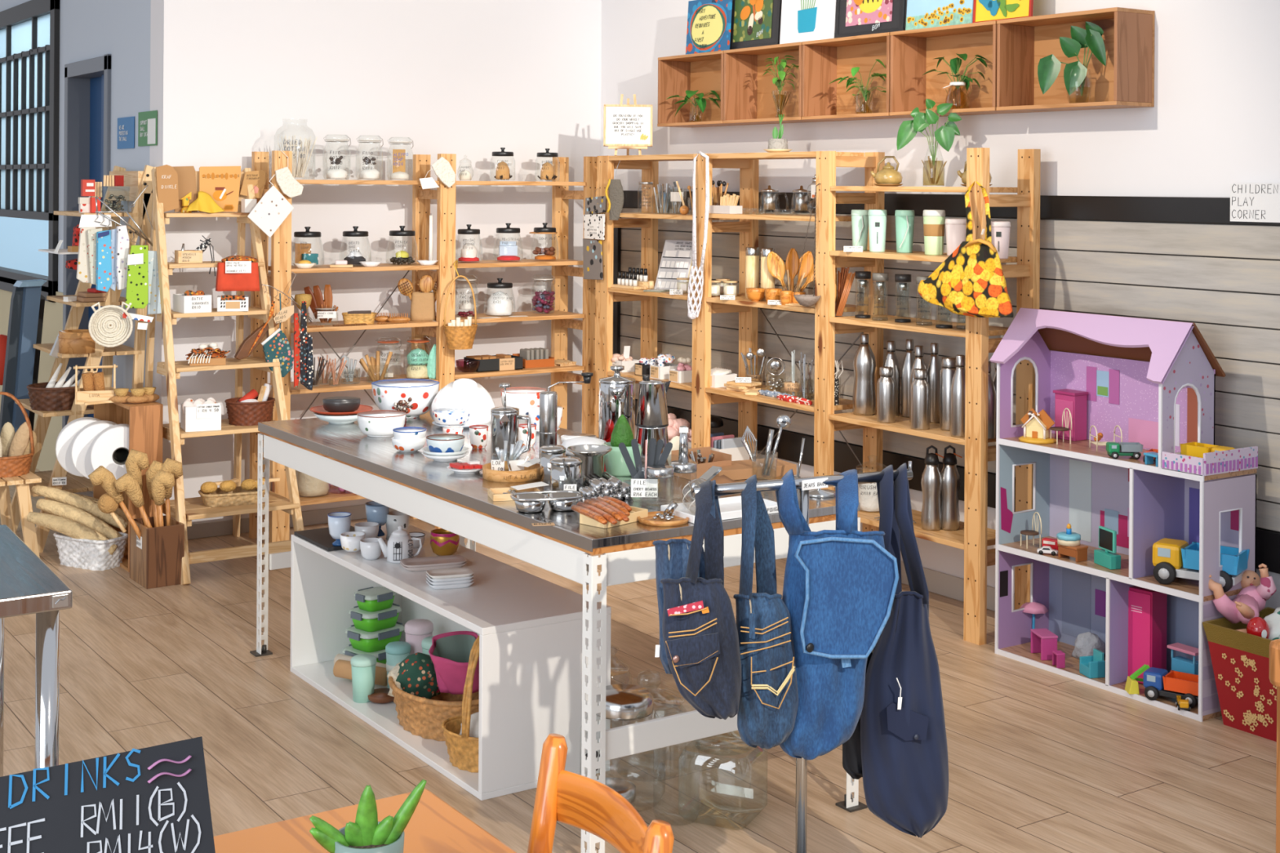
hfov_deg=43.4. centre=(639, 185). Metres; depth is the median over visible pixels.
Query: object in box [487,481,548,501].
tray
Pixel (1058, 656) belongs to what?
stool
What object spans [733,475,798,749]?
bag
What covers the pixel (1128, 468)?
print
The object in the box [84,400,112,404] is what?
brush
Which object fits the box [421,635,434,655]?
cup
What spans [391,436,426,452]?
floral bowl
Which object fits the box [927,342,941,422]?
bottle
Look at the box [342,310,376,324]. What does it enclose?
bamboo basket
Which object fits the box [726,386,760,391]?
wooden coaster
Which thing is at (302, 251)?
lid jar
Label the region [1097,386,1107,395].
print
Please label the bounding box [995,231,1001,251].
print
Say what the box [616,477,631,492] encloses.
tube
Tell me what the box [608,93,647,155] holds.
easel
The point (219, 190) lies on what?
print
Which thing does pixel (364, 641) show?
lunch box
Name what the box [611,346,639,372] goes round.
open box
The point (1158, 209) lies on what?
trim
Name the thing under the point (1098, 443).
bed
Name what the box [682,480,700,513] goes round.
whisk
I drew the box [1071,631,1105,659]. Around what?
plush
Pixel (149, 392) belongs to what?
scrub brush
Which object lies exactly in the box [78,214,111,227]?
cloth
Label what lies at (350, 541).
cup
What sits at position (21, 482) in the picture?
slatted bench
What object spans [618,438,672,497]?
cutlery
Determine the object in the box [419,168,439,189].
price tag
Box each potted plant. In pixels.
[666,89,720,121]
[763,55,799,116]
[768,114,787,149]
[830,59,886,112]
[896,98,961,183]
[923,53,987,108]
[1037,21,1106,95]
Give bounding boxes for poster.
[117,115,134,148]
[137,110,156,146]
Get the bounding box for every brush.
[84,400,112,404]
[88,466,141,539]
[97,493,126,533]
[109,387,130,403]
[113,473,151,528]
[124,448,149,526]
[126,387,149,403]
[140,386,159,402]
[146,460,163,527]
[151,470,175,526]
[160,457,182,525]
[294,293,311,310]
[374,312,390,321]
[386,313,410,322]
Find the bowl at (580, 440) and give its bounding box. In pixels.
[561,436,606,456]
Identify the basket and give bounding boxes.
[0,391,36,477]
[26,363,80,411]
[53,531,128,570]
[88,301,133,346]
[198,477,279,506]
[217,295,248,311]
[224,383,275,426]
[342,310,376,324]
[387,675,479,741]
[440,635,479,773]
[442,259,478,349]
[688,432,749,461]
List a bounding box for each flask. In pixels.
[745,246,759,298]
[760,248,774,300]
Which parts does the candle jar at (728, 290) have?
wooden lid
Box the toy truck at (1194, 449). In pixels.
[1180,441,1235,457]
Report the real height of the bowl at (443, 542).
0.076 m
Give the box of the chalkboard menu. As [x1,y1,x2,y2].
[0,736,215,852]
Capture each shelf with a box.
[11,164,153,552]
[38,240,78,253]
[144,166,304,585]
[290,524,611,800]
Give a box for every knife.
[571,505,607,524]
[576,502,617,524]
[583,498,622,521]
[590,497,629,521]
[596,496,630,516]
[604,495,631,511]
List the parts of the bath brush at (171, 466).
wooden handle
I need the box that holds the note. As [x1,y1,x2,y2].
[603,104,653,146]
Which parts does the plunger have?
spout, lid knob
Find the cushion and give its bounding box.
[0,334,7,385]
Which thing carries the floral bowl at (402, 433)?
on the floral bowl at (405, 446)
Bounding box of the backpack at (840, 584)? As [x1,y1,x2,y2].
[775,469,898,759]
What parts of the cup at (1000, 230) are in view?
lid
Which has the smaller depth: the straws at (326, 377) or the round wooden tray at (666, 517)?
the round wooden tray at (666, 517)
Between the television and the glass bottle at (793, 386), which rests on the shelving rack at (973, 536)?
the glass bottle at (793, 386)
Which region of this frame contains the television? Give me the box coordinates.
[1093,525,1120,569]
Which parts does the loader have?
green arm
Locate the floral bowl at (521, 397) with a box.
[500,386,546,417]
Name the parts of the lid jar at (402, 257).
lid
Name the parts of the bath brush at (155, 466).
wooden handle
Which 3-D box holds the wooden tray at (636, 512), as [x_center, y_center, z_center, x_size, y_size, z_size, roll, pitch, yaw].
[-0.065,0.827,4.013,0.090,0.024,0.160,0,0,42]
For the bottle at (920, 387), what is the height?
0.228 m
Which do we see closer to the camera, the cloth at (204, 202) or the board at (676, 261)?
the cloth at (204, 202)
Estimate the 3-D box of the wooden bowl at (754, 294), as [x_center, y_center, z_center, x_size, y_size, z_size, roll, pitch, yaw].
[0.501,0.475,6.969,0.084,0.056,0.084,0,0,4]
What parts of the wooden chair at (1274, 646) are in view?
rail, leg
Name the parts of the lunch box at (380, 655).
clear lid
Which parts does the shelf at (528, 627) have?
panel, panel, panel, panel, panel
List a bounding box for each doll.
[1208,563,1276,624]
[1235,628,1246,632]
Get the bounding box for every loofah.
[26,511,117,555]
[31,484,128,528]
[35,498,122,539]
[47,493,128,527]
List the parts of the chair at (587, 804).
post, rail, post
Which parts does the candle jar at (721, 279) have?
wooden lid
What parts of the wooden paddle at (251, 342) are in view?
batik trim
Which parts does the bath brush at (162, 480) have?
wooden handle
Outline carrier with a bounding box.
[73,364,117,404]
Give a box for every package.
[155,164,178,212]
[172,165,197,212]
[199,165,240,212]
[240,169,267,198]
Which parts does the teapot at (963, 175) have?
spout, handle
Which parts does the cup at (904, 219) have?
lid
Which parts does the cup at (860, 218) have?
lid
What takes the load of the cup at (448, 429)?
on the display table at (413, 484)
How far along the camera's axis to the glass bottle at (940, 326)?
6.01 m
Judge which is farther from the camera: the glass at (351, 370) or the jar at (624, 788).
the glass at (351, 370)
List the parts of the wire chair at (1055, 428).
leg, seat, leg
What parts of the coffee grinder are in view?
crank arm, crank knob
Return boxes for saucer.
[615,476,632,485]
[764,149,791,151]
[873,183,902,186]
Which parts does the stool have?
leg, seat, leg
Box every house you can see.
[990,307,1257,721]
[1018,408,1056,444]
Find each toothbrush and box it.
[673,181,684,205]
[687,185,692,209]
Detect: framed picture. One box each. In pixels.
[685,0,732,54]
[729,0,782,49]
[779,0,835,44]
[833,0,906,38]
[905,0,973,30]
[972,0,1033,22]
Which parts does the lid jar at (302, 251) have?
lid, knob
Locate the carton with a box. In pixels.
[708,457,796,479]
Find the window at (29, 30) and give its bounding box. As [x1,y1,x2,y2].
[0,0,60,302]
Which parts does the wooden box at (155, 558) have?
panel, panel, panel, panel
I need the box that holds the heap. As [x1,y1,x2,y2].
[185,342,230,365]
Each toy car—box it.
[1036,546,1057,555]
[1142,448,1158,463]
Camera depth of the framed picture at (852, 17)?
6.67 m
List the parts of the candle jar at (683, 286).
wooden lid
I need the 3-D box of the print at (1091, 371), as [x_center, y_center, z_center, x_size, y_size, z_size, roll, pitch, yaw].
[1.593,0.701,5.674,0.001,0.120,0.045,0,0,-34]
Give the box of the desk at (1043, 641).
[1030,628,1057,660]
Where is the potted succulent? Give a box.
[309,778,426,852]
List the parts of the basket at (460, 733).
handle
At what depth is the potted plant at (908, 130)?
6.20 m
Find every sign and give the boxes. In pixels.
[801,477,827,490]
[1230,182,1279,222]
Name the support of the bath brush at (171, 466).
in the wooden box at (155, 558)
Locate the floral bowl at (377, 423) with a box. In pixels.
[356,409,406,437]
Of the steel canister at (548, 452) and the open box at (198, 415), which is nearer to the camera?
the steel canister at (548, 452)
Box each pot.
[334,821,404,852]
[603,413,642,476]
[635,374,671,462]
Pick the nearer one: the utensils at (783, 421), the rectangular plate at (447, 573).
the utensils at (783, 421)
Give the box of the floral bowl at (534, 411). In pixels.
[528,405,562,430]
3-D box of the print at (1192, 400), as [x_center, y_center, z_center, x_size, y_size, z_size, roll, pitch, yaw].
[1.835,0.777,5.315,0.001,0.210,0.060,0,0,-34]
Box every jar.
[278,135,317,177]
[293,226,320,264]
[295,470,328,496]
[304,284,338,323]
[323,134,351,178]
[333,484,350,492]
[342,226,368,264]
[356,135,383,178]
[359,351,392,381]
[375,337,401,377]
[387,137,413,178]
[389,226,415,264]
[404,336,431,378]
[455,275,478,316]
[457,224,479,261]
[459,165,471,180]
[486,278,513,315]
[491,440,526,471]
[492,147,513,179]
[496,222,519,260]
[528,222,557,259]
[531,274,555,313]
[537,148,558,180]
[562,457,577,490]
[585,684,653,770]
[597,777,635,804]
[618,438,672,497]
[638,182,653,206]
[646,464,674,478]
[669,186,684,213]
[670,425,697,473]
[676,277,688,293]
[711,280,720,295]
[715,278,729,293]
[723,280,737,295]
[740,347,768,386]
[766,357,785,391]
[834,360,843,404]
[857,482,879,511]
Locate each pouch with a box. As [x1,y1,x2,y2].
[65,258,77,270]
[71,223,79,245]
[293,313,300,387]
[299,301,307,387]
[306,333,313,390]
[582,238,603,279]
[583,211,604,239]
[584,187,606,214]
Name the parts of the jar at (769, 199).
lid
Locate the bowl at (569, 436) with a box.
[560,433,596,442]
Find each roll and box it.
[55,417,100,476]
[71,420,117,479]
[90,423,128,479]
[758,389,792,397]
[777,394,812,404]
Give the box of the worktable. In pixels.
[0,524,72,777]
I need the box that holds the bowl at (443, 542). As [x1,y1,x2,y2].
[430,528,459,555]
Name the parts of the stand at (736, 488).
rail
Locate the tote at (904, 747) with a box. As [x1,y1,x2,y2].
[860,462,948,838]
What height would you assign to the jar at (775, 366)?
0.156 m
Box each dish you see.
[293,259,316,268]
[359,261,382,266]
[368,688,394,703]
[416,260,438,265]
[554,359,569,361]
[554,360,576,366]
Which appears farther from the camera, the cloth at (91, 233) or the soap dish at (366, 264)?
the soap dish at (366, 264)
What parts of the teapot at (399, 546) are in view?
spout, lid, handle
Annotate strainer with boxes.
[566,444,612,481]
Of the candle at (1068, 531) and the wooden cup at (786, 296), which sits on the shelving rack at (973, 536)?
the wooden cup at (786, 296)
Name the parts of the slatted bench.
leg, leg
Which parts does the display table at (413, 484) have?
foot plate, leg, rail, rail, leg, leg, rail, rail, foot plate, leg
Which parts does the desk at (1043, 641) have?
panel, panel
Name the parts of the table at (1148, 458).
leg, leg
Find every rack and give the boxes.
[248,150,597,542]
[595,147,1040,645]
[610,280,651,289]
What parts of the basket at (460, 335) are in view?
handle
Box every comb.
[306,324,324,327]
[332,323,367,326]
[377,321,408,324]
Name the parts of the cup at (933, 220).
lid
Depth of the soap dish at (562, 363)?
8.15 m
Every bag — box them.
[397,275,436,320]
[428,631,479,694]
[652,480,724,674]
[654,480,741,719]
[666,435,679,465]
[687,151,709,319]
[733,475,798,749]
[842,647,875,779]
[917,181,1013,317]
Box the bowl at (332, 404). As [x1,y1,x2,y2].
[322,396,360,412]
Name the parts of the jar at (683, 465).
steel lid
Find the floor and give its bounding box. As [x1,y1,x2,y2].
[0,468,1276,852]
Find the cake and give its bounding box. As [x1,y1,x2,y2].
[1056,523,1080,546]
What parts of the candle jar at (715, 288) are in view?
wooden lid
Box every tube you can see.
[333,653,387,686]
[576,483,592,498]
[578,496,586,502]
[580,482,596,497]
[581,480,600,495]
[582,475,602,491]
[586,474,604,488]
[591,473,612,488]
[600,487,610,496]
[602,471,622,486]
[602,474,620,488]
[608,487,614,494]
[611,486,618,493]
[613,491,623,499]
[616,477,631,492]
[618,484,629,493]
[618,490,631,499]
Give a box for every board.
[293,525,385,551]
[653,240,692,289]
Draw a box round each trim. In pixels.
[613,217,622,354]
[622,190,1279,573]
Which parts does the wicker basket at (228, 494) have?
brush handle, brush handle, brush handle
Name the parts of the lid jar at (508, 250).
lid, knob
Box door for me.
[62,53,111,428]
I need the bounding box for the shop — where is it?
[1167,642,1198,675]
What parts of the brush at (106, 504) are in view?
handle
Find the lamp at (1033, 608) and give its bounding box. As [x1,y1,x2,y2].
[1019,602,1048,629]
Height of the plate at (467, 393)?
0.174 m
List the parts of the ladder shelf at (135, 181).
leg, rail, leg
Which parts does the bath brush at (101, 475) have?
wooden handle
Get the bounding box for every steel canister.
[539,444,566,483]
[550,455,582,490]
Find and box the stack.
[62,288,106,302]
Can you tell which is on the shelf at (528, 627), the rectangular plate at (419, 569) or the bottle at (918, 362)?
the rectangular plate at (419, 569)
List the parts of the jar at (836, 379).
speckled cord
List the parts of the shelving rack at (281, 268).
post, post, shelf, shelf, shelf, shelf, shelf, post, post, shelf, shelf, shelf, shelf, post, post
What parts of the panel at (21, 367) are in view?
dark panel, dark panel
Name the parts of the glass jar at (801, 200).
lid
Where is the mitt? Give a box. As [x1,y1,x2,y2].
[604,160,623,220]
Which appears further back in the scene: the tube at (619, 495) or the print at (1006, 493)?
the print at (1006, 493)
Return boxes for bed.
[1088,425,1122,451]
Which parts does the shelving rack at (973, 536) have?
post, shelf, post, shelf, shelf, post, shelf, post, shelf, shelf, shelf, shelf, post, post, shelf, shelf, shelf, shelf, shelf, post, post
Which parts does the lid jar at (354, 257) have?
lid, knob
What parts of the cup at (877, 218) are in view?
lid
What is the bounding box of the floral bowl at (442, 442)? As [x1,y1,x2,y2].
[426,433,465,453]
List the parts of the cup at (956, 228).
lid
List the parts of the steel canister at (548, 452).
lid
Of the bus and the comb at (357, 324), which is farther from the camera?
the comb at (357, 324)
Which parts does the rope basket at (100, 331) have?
handle, handle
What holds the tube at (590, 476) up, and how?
on the tube at (597, 492)
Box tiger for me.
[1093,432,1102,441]
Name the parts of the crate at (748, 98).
panel, panel, panel, panel, panel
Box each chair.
[527,733,674,852]
[1020,511,1041,548]
[1050,408,1071,444]
[1268,639,1279,852]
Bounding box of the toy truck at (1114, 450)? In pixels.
[1106,441,1142,459]
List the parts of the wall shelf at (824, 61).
panel, panel, panel, panel, panel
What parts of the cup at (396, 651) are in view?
lid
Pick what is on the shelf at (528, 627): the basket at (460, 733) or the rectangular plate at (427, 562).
the basket at (460, 733)
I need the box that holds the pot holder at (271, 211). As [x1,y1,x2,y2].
[247,173,293,237]
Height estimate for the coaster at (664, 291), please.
0.006 m
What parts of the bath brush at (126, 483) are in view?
wooden handle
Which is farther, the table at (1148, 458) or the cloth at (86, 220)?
the cloth at (86, 220)
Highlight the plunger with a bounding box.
[598,365,635,442]
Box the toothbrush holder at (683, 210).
[679,205,688,214]
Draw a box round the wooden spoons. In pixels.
[767,248,815,292]
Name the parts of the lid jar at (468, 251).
lid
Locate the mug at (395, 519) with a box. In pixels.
[385,511,409,540]
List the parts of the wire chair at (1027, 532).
leg, seat, leg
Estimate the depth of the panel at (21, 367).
7.65 m
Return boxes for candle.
[428,215,432,260]
[1066,528,1071,534]
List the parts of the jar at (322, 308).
comb handle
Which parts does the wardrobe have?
door, cornice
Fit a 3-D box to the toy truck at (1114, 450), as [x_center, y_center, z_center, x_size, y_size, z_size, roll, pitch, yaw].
[1.596,0.874,5.297,0.111,0.050,0.060,0,0,2]
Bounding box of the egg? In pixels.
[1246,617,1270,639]
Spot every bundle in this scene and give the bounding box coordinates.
[666,413,691,442]
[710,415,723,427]
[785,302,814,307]
[835,271,855,315]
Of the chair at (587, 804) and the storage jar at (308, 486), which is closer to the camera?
the chair at (587, 804)
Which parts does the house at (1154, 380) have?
window trim, window trim, window trim, window trim, window trim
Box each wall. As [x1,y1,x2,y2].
[0,0,151,471]
[0,216,48,275]
[149,0,601,524]
[600,0,1279,608]
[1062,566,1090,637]
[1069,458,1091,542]
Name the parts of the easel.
easel leg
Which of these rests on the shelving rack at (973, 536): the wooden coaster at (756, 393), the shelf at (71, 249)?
the wooden coaster at (756, 393)
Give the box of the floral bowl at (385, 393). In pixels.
[371,378,439,418]
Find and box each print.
[85,182,94,191]
[202,173,237,179]
[213,190,226,200]
[215,186,233,195]
[222,204,234,210]
[253,185,258,193]
[640,133,648,140]
[656,250,689,288]
[875,222,879,244]
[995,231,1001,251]
[1000,487,1013,533]
[1000,570,1008,596]
[1086,366,1096,401]
[1094,589,1106,617]
[1096,369,1108,397]
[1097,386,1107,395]
[1104,508,1118,534]
[1108,368,1119,404]
[1127,507,1128,537]
[1128,417,1158,449]
[1128,468,1129,481]
[1174,404,1179,446]
[1186,387,1197,443]
[1188,487,1199,545]
[1217,653,1276,731]
[1230,509,1239,530]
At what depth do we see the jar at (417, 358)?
7.70 m
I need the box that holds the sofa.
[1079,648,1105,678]
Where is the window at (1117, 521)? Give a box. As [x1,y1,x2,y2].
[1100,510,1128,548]
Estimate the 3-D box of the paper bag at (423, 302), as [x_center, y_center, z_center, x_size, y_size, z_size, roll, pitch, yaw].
[-1.049,0.541,7.752,0.238,0.220,0.071,0,0,-8]
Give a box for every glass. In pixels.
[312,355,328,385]
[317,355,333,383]
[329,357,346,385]
[340,354,356,382]
[653,182,671,213]
[711,180,728,204]
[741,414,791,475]
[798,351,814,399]
[806,363,814,398]
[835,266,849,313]
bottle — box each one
[617,271,622,284]
[621,271,625,284]
[625,272,629,285]
[628,272,633,285]
[631,267,635,278]
[632,272,637,286]
[635,267,639,280]
[639,268,643,280]
[643,268,648,281]
[783,350,800,395]
[853,333,875,415]
[854,271,871,318]
[871,272,888,307]
[876,366,895,422]
[883,340,900,416]
[894,274,911,322]
[901,338,915,417]
[909,345,928,421]
[910,368,929,430]
[915,275,929,312]
[920,444,943,530]
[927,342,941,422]
[935,305,952,328]
[939,356,955,431]
[940,444,961,530]
[950,354,965,437]
[987,361,995,439]
[992,362,996,430]
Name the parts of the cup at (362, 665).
lid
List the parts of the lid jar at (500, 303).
lid, knob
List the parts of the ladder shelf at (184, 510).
leg, rail, leg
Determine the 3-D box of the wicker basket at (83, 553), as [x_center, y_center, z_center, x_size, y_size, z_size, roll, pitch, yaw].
[-2.364,1.568,6.922,0.328,0.133,0.189,0,0,29]
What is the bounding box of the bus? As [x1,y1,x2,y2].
[1042,537,1057,551]
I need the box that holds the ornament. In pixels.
[393,397,413,421]
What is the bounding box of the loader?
[1124,664,1149,694]
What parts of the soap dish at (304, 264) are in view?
dish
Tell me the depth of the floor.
4.73 m
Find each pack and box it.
[78,197,89,204]
[79,204,89,213]
[80,179,95,195]
[89,197,100,213]
[90,182,102,197]
[102,175,114,186]
[111,175,124,186]
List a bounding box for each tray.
[189,355,226,365]
[329,260,352,267]
[482,456,540,482]
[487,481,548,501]
[579,506,648,528]
[637,501,688,526]
[660,495,778,523]
[671,446,731,479]
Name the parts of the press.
spout, lid, handle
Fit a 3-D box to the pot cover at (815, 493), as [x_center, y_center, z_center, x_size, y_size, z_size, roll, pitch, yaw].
[0.487,0.825,4.378,0.095,0.036,0.096,0,0,45]
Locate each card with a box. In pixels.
[52,476,66,485]
[97,230,109,237]
[122,311,153,322]
[127,253,143,265]
[137,322,147,329]
[478,316,500,318]
[531,522,555,525]
[669,288,682,294]
[720,295,734,299]
[735,377,751,382]
[768,300,781,304]
[844,245,862,252]
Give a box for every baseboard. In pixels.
[186,504,397,539]
[900,560,1014,611]
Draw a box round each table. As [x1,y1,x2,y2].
[213,789,516,852]
[249,410,867,852]
[1057,543,1088,562]
[1143,452,1158,466]
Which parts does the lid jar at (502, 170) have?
lid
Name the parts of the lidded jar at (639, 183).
lid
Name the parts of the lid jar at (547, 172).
lid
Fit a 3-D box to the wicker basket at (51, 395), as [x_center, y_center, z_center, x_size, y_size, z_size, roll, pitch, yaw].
[-2.652,0.912,7.316,0.262,0.203,0.245,0,0,-11]
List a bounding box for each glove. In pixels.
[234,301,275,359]
[261,293,293,377]
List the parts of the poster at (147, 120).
white panel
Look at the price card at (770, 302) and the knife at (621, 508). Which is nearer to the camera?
the knife at (621, 508)
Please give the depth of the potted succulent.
1.99 m
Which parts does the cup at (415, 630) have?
lid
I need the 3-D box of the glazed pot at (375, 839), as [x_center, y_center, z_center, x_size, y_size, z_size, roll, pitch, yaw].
[-0.338,0.853,2.000,0.088,0.088,0.088,0,0,-9]
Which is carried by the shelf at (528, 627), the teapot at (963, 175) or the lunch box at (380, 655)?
the lunch box at (380, 655)
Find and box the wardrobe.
[1053,388,1088,441]
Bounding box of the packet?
[688,466,721,492]
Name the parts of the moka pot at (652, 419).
black knob, lid, spout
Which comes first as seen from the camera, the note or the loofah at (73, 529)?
the loofah at (73, 529)
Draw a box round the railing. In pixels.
[1162,456,1257,474]
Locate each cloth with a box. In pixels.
[76,226,95,283]
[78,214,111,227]
[87,227,102,284]
[95,230,111,292]
[109,228,116,290]
[115,225,129,289]
[124,244,148,308]
[147,250,161,314]
[180,191,191,213]
[186,191,224,213]
[386,652,441,699]
[426,344,435,378]
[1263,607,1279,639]
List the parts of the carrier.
panel, dowel handle, panel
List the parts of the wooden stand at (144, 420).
panel, shelf panel, shelf panel, panel, panel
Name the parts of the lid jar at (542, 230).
lid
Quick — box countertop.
[1171,655,1198,675]
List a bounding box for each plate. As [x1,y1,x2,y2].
[309,404,373,415]
[312,412,357,424]
[400,555,466,568]
[400,561,466,571]
[421,446,469,456]
[422,450,469,462]
[426,567,474,579]
[426,573,474,582]
[426,577,474,586]
[426,580,474,589]
[429,378,495,424]
[431,420,481,428]
[446,460,483,474]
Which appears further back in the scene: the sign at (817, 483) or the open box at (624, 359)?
the open box at (624, 359)
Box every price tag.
[273,305,293,324]
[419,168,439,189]
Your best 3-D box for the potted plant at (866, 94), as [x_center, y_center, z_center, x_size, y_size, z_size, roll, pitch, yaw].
[0.935,-0.413,6.727,0.290,0.230,0.137,0,0,8]
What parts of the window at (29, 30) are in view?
pane, sill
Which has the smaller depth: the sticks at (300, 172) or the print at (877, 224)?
the print at (877, 224)
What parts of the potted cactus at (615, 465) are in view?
glazed pot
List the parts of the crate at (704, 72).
panel, panel, panel, panel, panel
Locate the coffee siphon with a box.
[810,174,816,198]
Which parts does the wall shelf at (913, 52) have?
panel, panel, panel, panel, panel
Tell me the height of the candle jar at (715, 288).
0.068 m
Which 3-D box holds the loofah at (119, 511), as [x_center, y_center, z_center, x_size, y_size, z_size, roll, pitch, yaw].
[-2.434,1.442,7.142,0.400,0.151,0.072,0,0,6]
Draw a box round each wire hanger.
[94,185,153,246]
[261,271,312,319]
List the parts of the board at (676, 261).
panel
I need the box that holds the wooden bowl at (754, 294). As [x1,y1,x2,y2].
[746,287,765,301]
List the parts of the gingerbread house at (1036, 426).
roof panel, door, roof panel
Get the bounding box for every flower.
[531,290,555,313]
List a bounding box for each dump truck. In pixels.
[1142,666,1198,707]
[1152,537,1249,592]
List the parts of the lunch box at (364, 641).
clear lid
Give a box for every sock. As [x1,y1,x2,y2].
[275,150,303,197]
[431,156,455,187]
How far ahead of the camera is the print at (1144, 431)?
5.48 m
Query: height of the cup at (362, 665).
0.135 m
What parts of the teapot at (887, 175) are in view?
spout, handle, lid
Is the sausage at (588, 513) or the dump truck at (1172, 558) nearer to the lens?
the sausage at (588, 513)
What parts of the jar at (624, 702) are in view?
lid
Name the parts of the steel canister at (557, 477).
lid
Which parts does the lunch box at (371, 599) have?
clear lid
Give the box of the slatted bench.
[0,471,41,558]
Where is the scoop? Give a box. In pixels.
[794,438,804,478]
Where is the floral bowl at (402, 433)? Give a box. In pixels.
[392,426,426,439]
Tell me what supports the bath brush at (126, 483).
in the wooden box at (155, 558)
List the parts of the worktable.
leg, leg, embossed plate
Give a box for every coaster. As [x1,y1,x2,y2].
[643,288,669,292]
[724,383,755,389]
[726,380,761,386]
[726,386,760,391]
[745,390,759,395]
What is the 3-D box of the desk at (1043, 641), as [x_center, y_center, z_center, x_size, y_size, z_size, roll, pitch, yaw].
[1.409,1.602,5.604,0.060,0.083,0.100,0,0,-9]
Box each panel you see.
[0,279,46,434]
[1202,598,1234,711]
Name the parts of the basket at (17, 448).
handle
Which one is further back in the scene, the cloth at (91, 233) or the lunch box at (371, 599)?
the cloth at (91, 233)
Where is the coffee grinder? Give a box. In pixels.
[538,372,593,464]
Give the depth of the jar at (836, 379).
6.64 m
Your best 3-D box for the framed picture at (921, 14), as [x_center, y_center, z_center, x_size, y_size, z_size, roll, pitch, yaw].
[1.187,-0.738,6.348,0.028,0.240,0.366,0,0,-34]
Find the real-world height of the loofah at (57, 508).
0.190 m
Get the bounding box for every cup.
[327,511,351,546]
[340,531,365,551]
[350,653,376,702]
[354,521,378,537]
[360,537,382,559]
[364,501,389,537]
[385,641,410,688]
[404,618,433,654]
[408,532,425,548]
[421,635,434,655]
[442,426,462,435]
[469,425,488,448]
[518,423,536,447]
[764,288,782,302]
[779,290,792,305]
[791,291,805,303]
[851,209,868,250]
[867,209,887,252]
[894,209,915,253]
[922,209,945,255]
[945,218,966,256]
[991,221,1010,258]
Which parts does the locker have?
door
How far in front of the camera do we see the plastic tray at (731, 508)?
4.13 m
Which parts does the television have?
screen frame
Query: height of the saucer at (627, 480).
0.021 m
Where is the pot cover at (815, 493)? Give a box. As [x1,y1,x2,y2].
[808,488,835,497]
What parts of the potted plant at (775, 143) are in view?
concrete pot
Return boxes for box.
[57,328,94,353]
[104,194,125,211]
[129,515,184,589]
[173,289,211,313]
[174,235,215,275]
[180,397,221,431]
[215,255,259,291]
[240,199,256,213]
[342,640,401,664]
[344,622,404,652]
[348,603,401,631]
[353,586,396,612]
[463,353,522,372]
[512,347,554,368]
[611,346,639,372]
[635,357,657,376]
[649,353,678,379]
[668,357,692,382]
[709,193,742,213]
[710,367,737,387]
[1202,607,1276,742]
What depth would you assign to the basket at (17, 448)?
7.06 m
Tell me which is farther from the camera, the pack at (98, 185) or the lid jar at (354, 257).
the lid jar at (354, 257)
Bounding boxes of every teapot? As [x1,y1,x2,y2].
[377,525,422,564]
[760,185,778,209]
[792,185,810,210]
[870,155,902,183]
[956,160,991,183]
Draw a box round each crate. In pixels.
[657,50,755,127]
[723,41,831,124]
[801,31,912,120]
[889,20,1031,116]
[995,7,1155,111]
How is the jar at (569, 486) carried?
on the display table at (413, 484)
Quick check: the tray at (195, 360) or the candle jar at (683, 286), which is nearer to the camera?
the tray at (195, 360)
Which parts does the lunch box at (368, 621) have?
clear lid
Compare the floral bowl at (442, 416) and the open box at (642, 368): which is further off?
the open box at (642, 368)
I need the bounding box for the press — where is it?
[490,382,531,460]
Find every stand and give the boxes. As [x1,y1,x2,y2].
[93,391,163,572]
[690,461,913,852]
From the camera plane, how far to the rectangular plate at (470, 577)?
4.71 m
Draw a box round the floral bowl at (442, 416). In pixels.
[432,408,471,426]
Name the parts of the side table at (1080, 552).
panel, drawer, panel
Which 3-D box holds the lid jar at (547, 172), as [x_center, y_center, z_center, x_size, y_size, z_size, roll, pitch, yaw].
[-0.471,-0.104,8.168,0.126,0.165,0.132,0,0,-3]
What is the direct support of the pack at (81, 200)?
on the pack at (83, 208)
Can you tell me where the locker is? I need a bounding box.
[1128,586,1167,684]
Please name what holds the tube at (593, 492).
on the tube
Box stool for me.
[1052,650,1065,668]
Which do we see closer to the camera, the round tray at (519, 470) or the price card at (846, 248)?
the round tray at (519, 470)
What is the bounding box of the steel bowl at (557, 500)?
[510,490,583,512]

